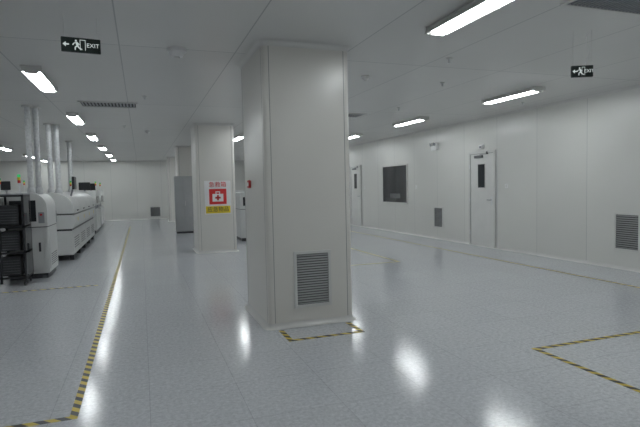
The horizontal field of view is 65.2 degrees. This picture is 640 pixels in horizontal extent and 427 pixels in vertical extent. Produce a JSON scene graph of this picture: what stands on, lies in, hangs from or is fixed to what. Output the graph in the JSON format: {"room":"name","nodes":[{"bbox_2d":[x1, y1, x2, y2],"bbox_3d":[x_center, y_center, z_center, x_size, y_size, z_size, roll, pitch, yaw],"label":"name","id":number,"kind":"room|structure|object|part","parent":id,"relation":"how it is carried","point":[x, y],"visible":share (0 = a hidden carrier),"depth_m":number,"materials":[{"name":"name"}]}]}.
{"room":"clean room","nodes":[
{"label":"clean room","id":0,"kind":"room"},
{"bbox_2d":[0,161,244,219],"bbox_3d":[-9.149,-1.136,24.394,15.200,2.870,0.150,-2,3,-20],"label":"wall","id":1,"kind":"structure","parent":0,"point":[130,189],"depth_m":24.15,"materials":[{"name":"white paint"}]},
{"bbox_2d":[0,160,243,161],"bbox_3d":[-9.146,-2.539,24.223,15.200,0.050,0.050,-2,3,-20],"label":"trim","id":2,"kind":"structure","parent":1,"relation":"attached to","point":[144,160],"depth_m":24.00,"materials":[{"name":"metal"}]},
{"bbox_2d":[104,217,168,220],"bbox_3d":[-9.085,0.276,24.377,15.200,0.050,0.050,-2,3,-20],"label":"baseboard","id":3,"kind":"structure","parent":1,"relation":"attached to","point":[162,217],"depth_m":24.42,"materials":[{"name":"metal"}]},
{"bbox_2d":[150,206,160,216],"bbox_3d":[-8.137,-0.089,24.716,0.500,0.500,0.018,-2,3,-20],"label":"air vent","id":4,"kind":"object","parent":1,"relation":"in","point":[154,211],"visible":1,"depth_m":24.72,"materials":[{"name":"metal"}]},
{"bbox_2d":[0,218,639,426],"bbox_3d":[-4.213,1.012,10.766,15.500,0.150,29.300,-2,3,-20],"label":"floor","id":5,"kind":"structure","parent":0,"point":[448,338],"depth_m":4.57,"materials":[{"name":"tile"}]},
{"bbox_2d":[0,178,5,231],"bbox_3d":[-9.038,0.028,12.582,1.608,1.830,1.950,-2,3,-20],"label":"pick","id":6,"kind":"object","parent":5,"relation":"on","point":[1,192],"visible":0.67,"depth_m":13.32,"materials":[{"name":"plastic"}]},
{"bbox_2d":[0,180,26,193],"bbox_3d":[-10.047,-0.104,15.404,1.608,1.830,1.950,-2,3,-20],"label":"pick","id":7,"kind":"object","parent":5,"relation":"on","point":[5,186],"visible":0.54,"depth_m":14.84,"materials":[{"name":"plastic"}]},
{"bbox_2d":[0,181,10,190],"bbox_3d":[-9.421,-0.810,14.968,0.350,0.300,0.390,-2,3,-20],"label":"monitor","id":8,"kind":"object","parent":7,"relation":"on","point":[5,185],"depth_m":14.81,"materials":[{"name":"plastic"}]},
{"bbox_2d":[0,193,33,285],"bbox_3d":[-4.935,0.406,7.769,0.720,1.420,0.500,-2,3,-20],"label":"magazine rack","id":9,"kind":"object","parent":5,"relation":"on","point":[11,216],"visible":1,"depth_m":7.65,"materials":[{"name":"plastic"}]},
{"bbox_2d":[0,193,29,194],"bbox_3d":[-4.950,-0.293,7.730,0.720,0.020,0.500,-2,3,-20],"label":"tray","id":10,"kind":"object","parent":9,"relation":"on","point":[16,193],"depth_m":7.60,"materials":[{"name":"grey metal"}]},
{"bbox_3d":[-4.599,0.342,7.886,0.004,1.220,0.440,-2,3,-20],"label":"panel","id":11,"kind":"part","parent":9,"relation":"part of","materials":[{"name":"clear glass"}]},
{"bbox_2d":[3,174,57,279],"bbox_3d":[-4.967,0.194,8.633,0.635,1.750,0.937,-2,3,-20],"label":"machine","id":12,"kind":"object","parent":5,"relation":"on","point":[42,206],"visible":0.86,"depth_m":8.31,"materials":[{"name":"white painted metal"},{"name":"dark plastic"},{"name":"dark glass"}]},
{"bbox_3d":[-4.870,-0.035,8.193,0.380,0.350,0.006,-2,3,-20],"label":"window panel","id":13,"kind":"part","parent":12,"relation":"part of","materials":[{"name":"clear glass"}]},
{"bbox_3d":[-4.817,0.618,8.239,0.500,0.660,0.012,-2,3,-20],"label":"door","id":14,"kind":"part","parent":12,"relation":"part of","materials":[{"name":"white metal"}]},
{"bbox_2d":[21,105,35,192],"bbox_3d":[-4.840,-1.054,8.319,0.164,1.470,0.164,-2,3,-20],"label":"duct","id":15,"kind":"object","parent":12,"relation":"attached to","point":[30,189],"visible":0.98,"depth_m":8.29,"materials":[{"name":"metal"}]},
{"bbox_2d":[3,193,55,226],"bbox_3d":[-4.985,-0.071,8.632,0.620,0.560,0.900,-2,3,-20],"label":"hood","id":16,"kind":"object","parent":12,"relation":"attached to","point":[42,206],"depth_m":8.28,"materials":[{"name":"white metal"}]},
{"bbox_2d":[30,106,42,193],"bbox_3d":[-4.780,-1.062,8.446,0.164,1.470,0.164,-2,3,-20],"label":"duct","id":17,"kind":"object","parent":12,"relation":"attached to","point":[39,190],"visible":0.99,"depth_m":8.42,"materials":[{"name":"metal"}]},
{"bbox_3d":[-4.617,0.070,8.284,0.090,0.180,0.015,-2,3,-20],"label":"control panel","id":18,"kind":"part","parent":12,"relation":"part of","materials":[{"name":"grey plastic"}]},
{"bbox_3d":[-4.673,0.585,8.774,0.012,0.660,0.780,-2,3,-20],"label":"door","id":19,"kind":"part","parent":12,"relation":"part of","materials":[{"name":"white metal"}]},
{"bbox_2d":[1,285,96,292],"bbox_3d":[-4.957,1.156,7.052,3.350,0.001,0.050,-2,3,-20],"label":"tape","id":20,"kind":"object","parent":5,"relation":"on","point":[89,285],"visible":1,"depth_m":7.37,"materials":[{"name":"plastic"}]},
{"bbox_2d":[6,227,130,426],"bbox_3d":[-6.181,0.976,10.831,3.590,0.001,17.600,-2,3,-20],"label":"tape","id":21,"kind":"object","parent":5,"relation":"on","point":[74,414],"visible":1,"depth_m":4.02,"materials":[{"name":"yellow plastic"}]},
{"bbox_2d":[45,177,94,259],"bbox_3d":[-6.387,0.019,12.307,1.165,1.760,5.450,-2,3,-20],"label":"oven","id":22,"kind":"object","parent":5,"relation":"on","point":[75,211],"visible":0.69,"depth_m":10.62,"materials":[{"name":"white painted metal"},{"name":"dark plastic"}]},
{"bbox_2d":[43,123,54,192],"bbox_3d":[-5.730,-1.149,10.601,0.180,1.490,0.180,-2,3,-20],"label":"duct","id":23,"kind":"object","parent":22,"relation":"on","point":[47,125],"visible":0.99,"depth_m":10.56,"materials":[{"name":"metal"}]},
{"bbox_2d":[51,124,62,193],"bbox_3d":[-5.615,-1.152,10.695,0.180,1.500,0.180,-2,3,-20],"label":"duct","id":24,"kind":"object","parent":22,"relation":"on","point":[55,126],"visible":0.97,"depth_m":10.66,"materials":[{"name":"metal"}]},
{"bbox_3d":[-5.846,-0.225,10.735,1.150,0.445,1.234,-2,3,-20],"label":"lid","id":25,"kind":"part","parent":22,"relation":"part of","materials":[{"name":"white metal"}]},
{"bbox_2d":[65,141,73,191],"bbox_3d":[-7.187,-1.333,14.376,0.200,1.470,0.200,-2,3,-20],"label":"duct","id":26,"kind":"object","parent":22,"relation":"on","point":[69,151],"visible":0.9,"depth_m":14.33,"materials":[{"name":"metal"}]},
{"bbox_2d":[72,177,76,188],"bbox_3d":[-5.477,-0.678,11.138,0.050,0.280,0.400,-2,3,-20],"label":"monitor","id":27,"kind":"object","parent":22,"relation":"on","point":[74,186],"depth_m":10.97,"materials":[{"name":"plastic"}]},
{"bbox_3d":[-6.267,-0.280,11.911,1.150,0.445,1.234,-2,3,-20],"label":"lid","id":28,"kind":"part","parent":22,"relation":"part of","materials":[{"name":"white metal"}]},
{"bbox_3d":[-6.687,-0.335,13.087,1.150,0.445,1.234,-2,3,-20],"label":"lid","id":29,"kind":"part","parent":22,"relation":"part of","materials":[{"name":"white metal"}]},
{"bbox_3d":[-7.108,-0.390,14.263,1.150,0.445,1.234,-2,3,-20],"label":"lid","id":30,"kind":"part","parent":22,"relation":"part of","materials":[{"name":"white metal"}]},
{"bbox_2d":[64,181,100,232],"bbox_3d":[-8.238,-0.224,17.321,1.008,1.780,1.850,-2,3,-20],"label":"machine","id":31,"kind":"object","parent":5,"relation":"on","point":[85,186],"visible":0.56,"depth_m":16.93,"materials":[{"name":"plastic"}]},
{"bbox_2d":[78,182,89,190],"bbox_3d":[-7.910,-0.895,16.833,0.350,0.300,0.390,-2,3,-20],"label":"monitor","id":32,"kind":"object","parent":31,"relation":"on","point":[85,186],"depth_m":16.65,"materials":[{"name":"plastic"}]},
{"bbox_2d":[90,183,104,227],"bbox_3d":[-9.227,-0.345,19.938,1.008,1.780,1.850,-2,3,-20],"label":"pick","id":33,"kind":"object","parent":5,"relation":"on","point":[92,185],"visible":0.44,"depth_m":19.66,"materials":[{"name":"metal"}]},
{"bbox_2d":[90,183,94,190],"bbox_3d":[-8.899,-1.017,19.450,0.350,0.300,0.390,-2,3,-20],"label":"monitor","id":34,"kind":"object","parent":33,"relation":"on","point":[92,185],"depth_m":19.29,"materials":[{"name":"plastic"}]},
{"bbox_2d":[167,158,175,220],"bbox_3d":[-6.423,-1.100,22.633,0.850,2.870,1.000,-2,3,-20],"label":"column","id":35,"kind":"structure","parent":5,"relation":"on","point":[171,173],"depth_m":22.07,"materials":[{"name":"white paint"}]},
{"bbox_2d":[175,147,191,175],"bbox_3d":[-4.472,-0.845,17.177,0.850,2.870,1.000,-2,3,-20],"label":"column","id":36,"kind":"structure","parent":5,"relation":"on","point":[183,165],"depth_m":16.60,"materials":[{"name":"white paint"}]},
{"bbox_2d":[174,176,193,233],"bbox_3d":[-4.443,-0.289,16.339,0.560,1.850,0.385,-2,3,-20],"label":"tall cabinet","id":37,"kind":"object","parent":5,"relation":"on","point":[183,194],"visible":0.98,"depth_m":16.18,"materials":[{"name":"metal"}]},
{"bbox_2d":[190,125,236,250],"bbox_3d":[-2.479,-0.584,11.604,0.850,2.870,1.050,-2,3,-20],"label":"column","id":38,"kind":"structure","parent":5,"relation":"on","point":[214,162],"depth_m":11.11,"materials":[{"name":"white paint"}]},
{"bbox_2d":[189,123,234,129],"bbox_3d":[-2.510,-1.988,11.527,0.950,0.053,1.150,-2,3,-20],"label":"cove","id":39,"kind":"object","parent":38,"relation":"attached to","point":[192,124],"visible":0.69,"depth_m":11.05,"materials":[{"name":"metal"}]},
{"bbox_2d":[190,125,234,248],"bbox_3d":[-2.479,-0.584,11.604,0.852,2.770,1.052,-2,3,-20],"label":"panel seams","id":40,"kind":"object","parent":38,"relation":"attached to","point":[197,125],"visible":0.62,"depth_m":11.10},
{"bbox_2d":[193,247,238,253],"bbox_3d":[-2.448,0.820,11.680,0.950,0.053,1.150,-2,3,-20],"label":"baseboard","id":41,"kind":"structure","parent":38,"relation":"attached to","point":[194,248],"depth_m":11.18,"materials":[{"name":"metal"}]},
{"bbox_2d":[204,181,230,214],"bbox_3d":[-2.270,-0.357,11.119,0.580,0.740,0.020,-2,3,-20],"label":"sign","id":42,"kind":"object","parent":38,"relation":"attached to","point":[217,194],"visible":1,"depth_m":11.11,"materials":[{"name":"red paint"}]},
{"bbox_3d":[-2.270,-0.377,11.115,0.380,0.340,0.003,-2,3,-20],"label":"red panel","id":43,"kind":"part","parent":42,"relation":"part of","materials":[{"name":"paint"}]},
{"bbox_2d":[235,192,245,240],"bbox_3d":[-1.869,0.053,14.093,0.965,1.300,1.237,-2,3,-20],"label":"machine","id":44,"kind":"object","parent":5,"relation":"on","point":[239,196],"visible":0.12,"depth_m":13.43,"materials":[{"name":"plastic"}]},
{"bbox_2d":[235,192,244,208],"bbox_3d":[-1.891,-0.377,14.082,0.950,0.440,1.200,-2,3,-20],"label":"hood","id":45,"kind":"object","parent":44,"relation":"attached to","point":[239,196],"depth_m":13.40,"materials":[{"name":"white metal"}]},
{"bbox_3d":[-1.674,0.259,13.546,0.830,0.660,0.012,-2,3,-20],"label":"door","id":46,"kind":"part","parent":44,"relation":"part of","materials":[{"name":"white metal"}]},
{"bbox_2d":[241,45,351,323],"bbox_3d":[-0.292,-0.306,5.622,0.920,2.870,1.100,-2,3,-20],"label":"column","id":47,"kind":"structure","parent":5,"relation":"on","point":[308,114],"depth_m":5.11,"materials":[{"name":"metal"}]},
{"bbox_2d":[247,180,250,187],"bbox_3d":[-0.807,-0.331,5.649,0.030,0.090,0.120,-2,3,-20],"label":"button","id":48,"kind":"object","parent":47,"relation":"attached to","point":[248,181],"visible":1,"depth_m":5.61,"materials":[{"name":"red paint"}]},
{"bbox_2d":[237,38,351,68],"bbox_3d":[-0.323,-1.710,5.545,1.020,0.053,1.200,-2,3,-20],"label":"cove","id":49,"kind":"object","parent":47,"relation":"attached to","point":[255,46],"visible":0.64,"depth_m":5.04,"materials":[{"name":"metal"}]},
{"bbox_2d":[241,50,347,323],"bbox_3d":[-0.292,-0.306,5.622,0.922,2.770,1.102,-2,3,-20],"label":"panel seams","id":50,"kind":"object","parent":47,"relation":"attached to","point":[268,50],"visible":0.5,"depth_m":5.04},
{"bbox_2d":[244,303,356,330],"bbox_3d":[-0.261,1.098,5.699,1.020,0.053,1.200,-2,3,-20],"label":"baseboard","id":51,"kind":"structure","parent":47,"relation":"attached to","point":[279,326],"depth_m":5.20,"materials":[{"name":"metal"}]},
{"bbox_2d":[293,249,331,308],"bbox_3d":[-0.073,0.672,5.151,0.400,0.580,0.018,-2,3,-20],"label":"air vent","id":52,"kind":"object","parent":47,"relation":"in","point":[312,269],"depth_m":5.15,"materials":[{"name":"grey metal"}]},
{"bbox_2d":[279,322,364,341],"bbox_3d":[0.014,1.162,4.934,0.770,0.001,0.380,-2,3,-20],"label":"tape","id":53,"kind":"object","parent":5,"relation":"on","point":[359,330],"visible":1,"depth_m":4.82,"materials":[{"name":"yellow plastic"}]},
{"bbox_2d":[351,248,399,265],"bbox_3d":[-0.310,0.827,11.196,2.100,0.001,4.850,-2,3,-20],"label":"tape","id":54,"kind":"object","parent":5,"relation":"on","point":[351,248],"visible":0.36,"depth_m":9.63,"materials":[{"name":"plastic"}]},
{"bbox_2d":[352,231,639,287],"bbox_3d":[2.877,0.741,11.482,0.800,0.001,11.450,-2,3,-20],"label":"tape","id":55,"kind":"object","parent":5,"relation":"on","point":[352,231],"visible":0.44,"depth_m":8.65,"materials":[{"name":"plastic"}]},
{"bbox_2d":[531,331,639,392],"bbox_3d":[3.509,1.142,3.886,2.930,0.001,1.900,-2,3,-20],"label":"tape","id":56,"kind":"object","parent":5,"relation":"on","point":[635,332],"visible":1,"depth_m":4.15,"materials":[{"name":"yellow plastic"}]},
{"bbox_2d":[0,0,639,160],"bbox_3d":[-4.279,-2.002,10.601,15.500,0.150,29.300,-2,3,-20],"label":"ceiling","id":57,"kind":"structure","parent":0,"point":[520,44],"depth_m":5.76,"materials":[{"name":"metal"}]},
{"bbox_2d":[0,146,12,150],"bbox_3d":[-9.920,-2.042,15.704,0.216,0.080,1.260,-2,3,-20],"label":"fluorescent ceiling light","id":58,"kind":"object","parent":57,"relation":"attached to","point":[4,148],"visible":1,"depth_m":15.76,"materials":[{"name":"white plastic"}]},
{"bbox_2d":[19,65,57,92],"bbox_3d":[-3.500,-1.668,6.271,0.216,0.080,1.260,-2,3,-20],"label":"fluorescent ceiling light","id":59,"kind":"object","parent":57,"relation":"attached to","point":[35,74],"visible":1,"depth_m":6.12,"materials":[{"name":"white plastic"}]},
{"bbox_2d":[65,112,85,124],"bbox_3d":[-4.711,-1.826,9.658,0.216,0.080,1.260,-2,3,-20],"label":"fluorescent ceiling light","id":60,"kind":"object","parent":57,"relation":"attached to","point":[74,117],"visible":1,"depth_m":9.53,"materials":[{"name":"white plastic"}]},
{"bbox_2d":[61,20,100,54],"bbox_3d":[-1.971,-1.474,4.115,0.295,0.298,0.027,-3,3,-25],"label":"exit sign","id":61,"kind":"object","parent":57,"relation":"hanging from","point":[68,44],"visible":1,"depth_m":4.11,"materials":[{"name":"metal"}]},
{"bbox_3d":[-1.969,-1.384,4.121,0.295,0.118,0.024,-3,3,-25],"label":"panel","id":62,"kind":"part","parent":61,"relation":"part of","materials":[{"name":"black plastic"}]},
{"bbox_2d":[86,133,98,140],"bbox_3d":[-5.905,-1.982,12.997,0.216,0.080,1.260,-2,3,-20],"label":"fluorescent ceiling light","id":63,"kind":"object","parent":57,"relation":"attached to","point":[91,136],"visible":1,"depth_m":12.79,"materials":[{"name":"white plastic"}]},
{"bbox_2d":[97,145,106,150],"bbox_3d":[-7.083,-2.136,16.289,0.216,0.080,1.260,-2,3,-20],"label":"fluorescent ceiling light","id":64,"kind":"object","parent":57,"relation":"attached to","point":[101,147],"visible":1,"depth_m":15.88,"materials":[{"name":"white plastic"}]},
{"bbox_2d":[77,101,137,107],"bbox_3d":[-3.517,-1.813,8.331,0.900,0.015,0.500,-2,3,-20],"label":"return grille","id":65,"kind":"object","parent":57,"relation":"in","point":[82,103],"depth_m":8.32,"materials":[{"name":"grey metal"}]},
{"bbox_2d":[167,46,185,58],"bbox_3d":[-1.471,-1.642,5.138,0.192,0.096,0.192,-2,3,-20],"label":"smoke detector","id":66,"kind":"object","parent":57,"relation":"attached to","point":[176,52],"visible":1,"depth_m":5.08,"materials":[{"name":"white plastic"}]},
{"bbox_2d":[234,134,242,140],"bbox_3d":[-2.274,-2.115,13.971,0.216,0.080,1.260,-2,3,-20],"label":"fluorescent ceiling light","id":67,"kind":"object","parent":57,"relation":"attached to","point":[240,136],"visible":0.67,"depth_m":13.89,"materials":[{"name":"white plastic"}]},
{"bbox_2d":[349,133,362,138],"bbox_3d":[0.874,-2.211,14.454,0.216,0.080,1.260,-2,3,-20],"label":"fluorescent ceiling light","id":68,"kind":"object","parent":57,"relation":"attached to","point":[355,134],"visible":0.55,"depth_m":13.97,"materials":[{"name":"white plastic"}]},
{"bbox_2d":[348,113,366,117],"bbox_3d":[0.444,-2.000,10.164,0.900,0.015,0.500,-2,3,-20],"label":"return grille","id":69,"kind":"object","parent":57,"relation":"in","point":[351,115],"depth_m":10.23,"materials":[{"name":"grey metal"}]},
{"bbox_2d":[361,75,369,80],"bbox_3d":[0.600,-1.786,6.616,0.120,0.060,0.120,-2,3,-20],"label":"smoke detector","id":70,"kind":"object","parent":57,"relation":"attached to","point":[364,77],"visible":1,"depth_m":6.58,"materials":[{"name":"white plastic"}]},
{"bbox_2d":[392,116,428,126],"bbox_3d":[2.018,-2.062,11.256,0.216,0.080,1.260,-2,3,-20],"label":"fluorescent ceiling light","id":71,"kind":"object","parent":57,"relation":"attached to","point":[421,118],"visible":1,"depth_m":11.10,"materials":[{"name":"white plastic"}]},
{"bbox_2d":[424,0,514,36],"bbox_3d":[1.275,-1.651,4.046,0.216,0.080,1.260,-2,3,-20],"label":"fluorescent ceiling light","id":72,"kind":"object","parent":57,"relation":"attached to","point":[474,10],"visible":1,"depth_m":4.19,"materials":[{"name":"white plastic"}]},
{"bbox_2d":[481,86,545,104],"bbox_3d":[3.122,-1.917,8.171,0.216,0.080,1.260,-2,3,-20],"label":"fluorescent ceiling light","id":73,"kind":"object","parent":57,"relation":"attached to","point":[535,89],"visible":1,"depth_m":8.02,"materials":[{"name":"white plastic"}]},
{"bbox_2d":[571,30,592,77],"bbox_3d":[2.527,-1.538,4.816,0.205,0.444,0.027,-1,3,6],"label":"exit sign","id":74,"kind":"object","parent":57,"relation":"hanging from","point":[584,70],"visible":1,"depth_m":4.81,"materials":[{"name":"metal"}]},
{"bbox_3d":[2.528,-1.371,4.827,0.200,0.110,0.024,-1,3,6],"label":"panel","id":75,"kind":"part","parent":74,"relation":"part of","materials":[{"name":"black plastic"}]},
{"bbox_2d":[560,0,639,15],"bbox_3d":[2.490,-1.708,4.000,0.950,0.015,0.500,-2,3,-20],"label":"return grille","id":76,"kind":"object","parent":57,"relation":"in","point":[630,7],"depth_m":4.11,"materials":[{"name":"metal"}]},
{"bbox_2d":[349,88,639,268],"bbox_3d":[2.980,-0.794,13.254,0.150,2.870,29.300,-2,3,-20],"label":"wall","id":77,"kind":"structure","parent":0,"point":[567,168],"depth_m":9.68,"materials":[{"name":"white paint"}]},
{"bbox_2d":[351,167,360,225],"bbox_3d":[1.293,-0.611,17.762,0.022,2.062,0.808,-2,3,-20],"label":"leaf","id":78,"kind":"object","parent":77,"relation":"attached to","point":[356,201],"visible":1,"depth_m":17.76,"materials":[{"name":"white metal"}]},
{"bbox_2d":[350,165,361,225],"bbox_3d":[1.284,-0.632,17.758,0.040,2.130,0.920,-2,3,-20],"label":"frame","id":79,"kind":"object","parent":77,"relation":"attached to","point":[356,165],"visible":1,"depth_m":17.35,"materials":[{"name":"metal"}]},
{"bbox_2d":[382,164,407,203],"bbox_3d":[2.239,-0.882,15.058,0.030,1.160,1.580,-2,3,-20],"label":"frame","id":80,"kind":"object","parent":77,"relation":"attached to","point":[398,164],"visible":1,"depth_m":14.67,"materials":[{"name":"metal"}]},
{"bbox_2d":[383,165,406,202],"bbox_3d":[2.248,-0.882,15.061,0.010,1.080,1.500,-2,3,-20],"label":"glass","id":81,"kind":"object","parent":80,"relation":"in","point":[394,177],"visible":1,"depth_m":15.03,"materials":[{"name":"black glass"}]},
{"bbox_2d":[390,193,399,197],"bbox_3d":[2.259,-0.531,15.055,0.003,0.140,0.650,-2,3,-20],"label":"notice","id":82,"kind":"object","parent":81,"relation":"attached to","point":[392,195],"visible":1,"depth_m":15.08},
{"bbox_2d":[429,142,438,150],"bbox_3d":[2.928,-1.726,12.873,0.131,0.194,0.279,-2,3,-20],"label":"emergency light","id":83,"kind":"object","parent":77,"relation":"attached to","point":[434,146],"visible":1,"depth_m":12.79,"materials":[{"name":"white plastic"}]},
{"bbox_2d":[434,207,442,227],"bbox_3d":[3.055,0.100,12.897,0.018,0.540,0.420,-2,3,-20],"label":"air vent","id":84,"kind":"object","parent":77,"relation":"in","point":[438,211],"visible":1,"depth_m":12.89,"materials":[{"name":"metal"}]},
{"bbox_2d":[474,151,487,187],"bbox_3d":[3.615,-0.832,11.107,0.050,1.069,0.564,-2,3,-20],"label":"door","id":85,"kind":"structure","parent":77,"relation":"in","point":[480,155],"depth_m":11.17,"materials":[{"name":"metal"}]},
{"bbox_3d":[3.611,-0.840,11.181,0.006,0.520,0.240,-2,3,-20],"label":"viewing panel glass","id":86,"kind":"part","parent":85,"relation":"part of","materials":[{"name":"black glass"}]},
{"bbox_3d":[3.609,-0.840,11.181,0.010,0.560,0.280,-2,3,-20],"label":"vision frame","id":87,"kind":"part","parent":85,"relation":"part of","materials":[{"name":"glass"}]},
{"bbox_2d":[470,152,492,199],"bbox_3d":[3.637,-0.301,11.205,0.024,2.080,0.820,-2,3,-20],"label":"gap shadow","id":88,"kind":"object","parent":77,"relation":"attached to","point":[490,152],"visible":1,"depth_m":11.55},
{"bbox_2d":[468,150,495,247],"bbox_3d":[3.629,-0.326,11.201,0.040,2.130,0.920,-2,3,-20],"label":"frame","id":89,"kind":"object","parent":77,"relation":"attached to","point":[488,151],"visible":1,"depth_m":10.81,"materials":[{"name":"metal"}]},
{"bbox_2d":[471,153,493,247],"bbox_3d":[3.638,-0.304,11.205,0.022,2.062,0.808,-2,3,-20],"label":"leaf","id":90,"kind":"object","parent":77,"relation":"attached to","point":[482,211],"visible":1,"depth_m":11.19,"materials":[{"name":"white metal"}]},
{"bbox_2d":[349,84,639,146],"bbox_3d":[2.855,-2.198,13.143,0.050,0.050,29.000,-2,3,-20],"label":"trim","id":91,"kind":"structure","parent":77,"relation":"attached to","point":[636,85],"depth_m":9.91,"materials":[{"name":"metal"}]},
{"bbox_2d":[350,223,639,272],"bbox_3d":[2.917,0.617,13.297,0.050,0.050,29.000,-2,3,-20],"label":"baseboard","id":92,"kind":"structure","parent":77,"relation":"attached to","point":[422,235],"depth_m":9.78,"materials":[{"name":"metal"}]},
{"bbox_2d":[614,213,639,252],"bbox_3d":[4.844,0.294,7.891,0.018,0.600,0.450,-2,3,-20],"label":"air vent","id":93,"kind":"object","parent":77,"relation":"in","point":[626,225],"visible":1,"depth_m":7.89,"materials":[{"name":"metal"}]},
{"bbox_3d":[1.270,-1.138,17.663,0.050,1.069,0.564,-2,3,-20],"label":"door","id":94,"kind":"structure","parent":77,"relation":"in","visible":0},
{"bbox_2d":[354,174,356,188],"bbox_3d":[1.266,-1.147,17.738,0.006,0.520,0.240,-2,3,-20],"label":"glass","id":95,"kind":"object","parent":94,"relation":"attached to","point":[355,175],"visible":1,"depth_m":17.75,"materials":[{"name":"black glass"}]}
]}

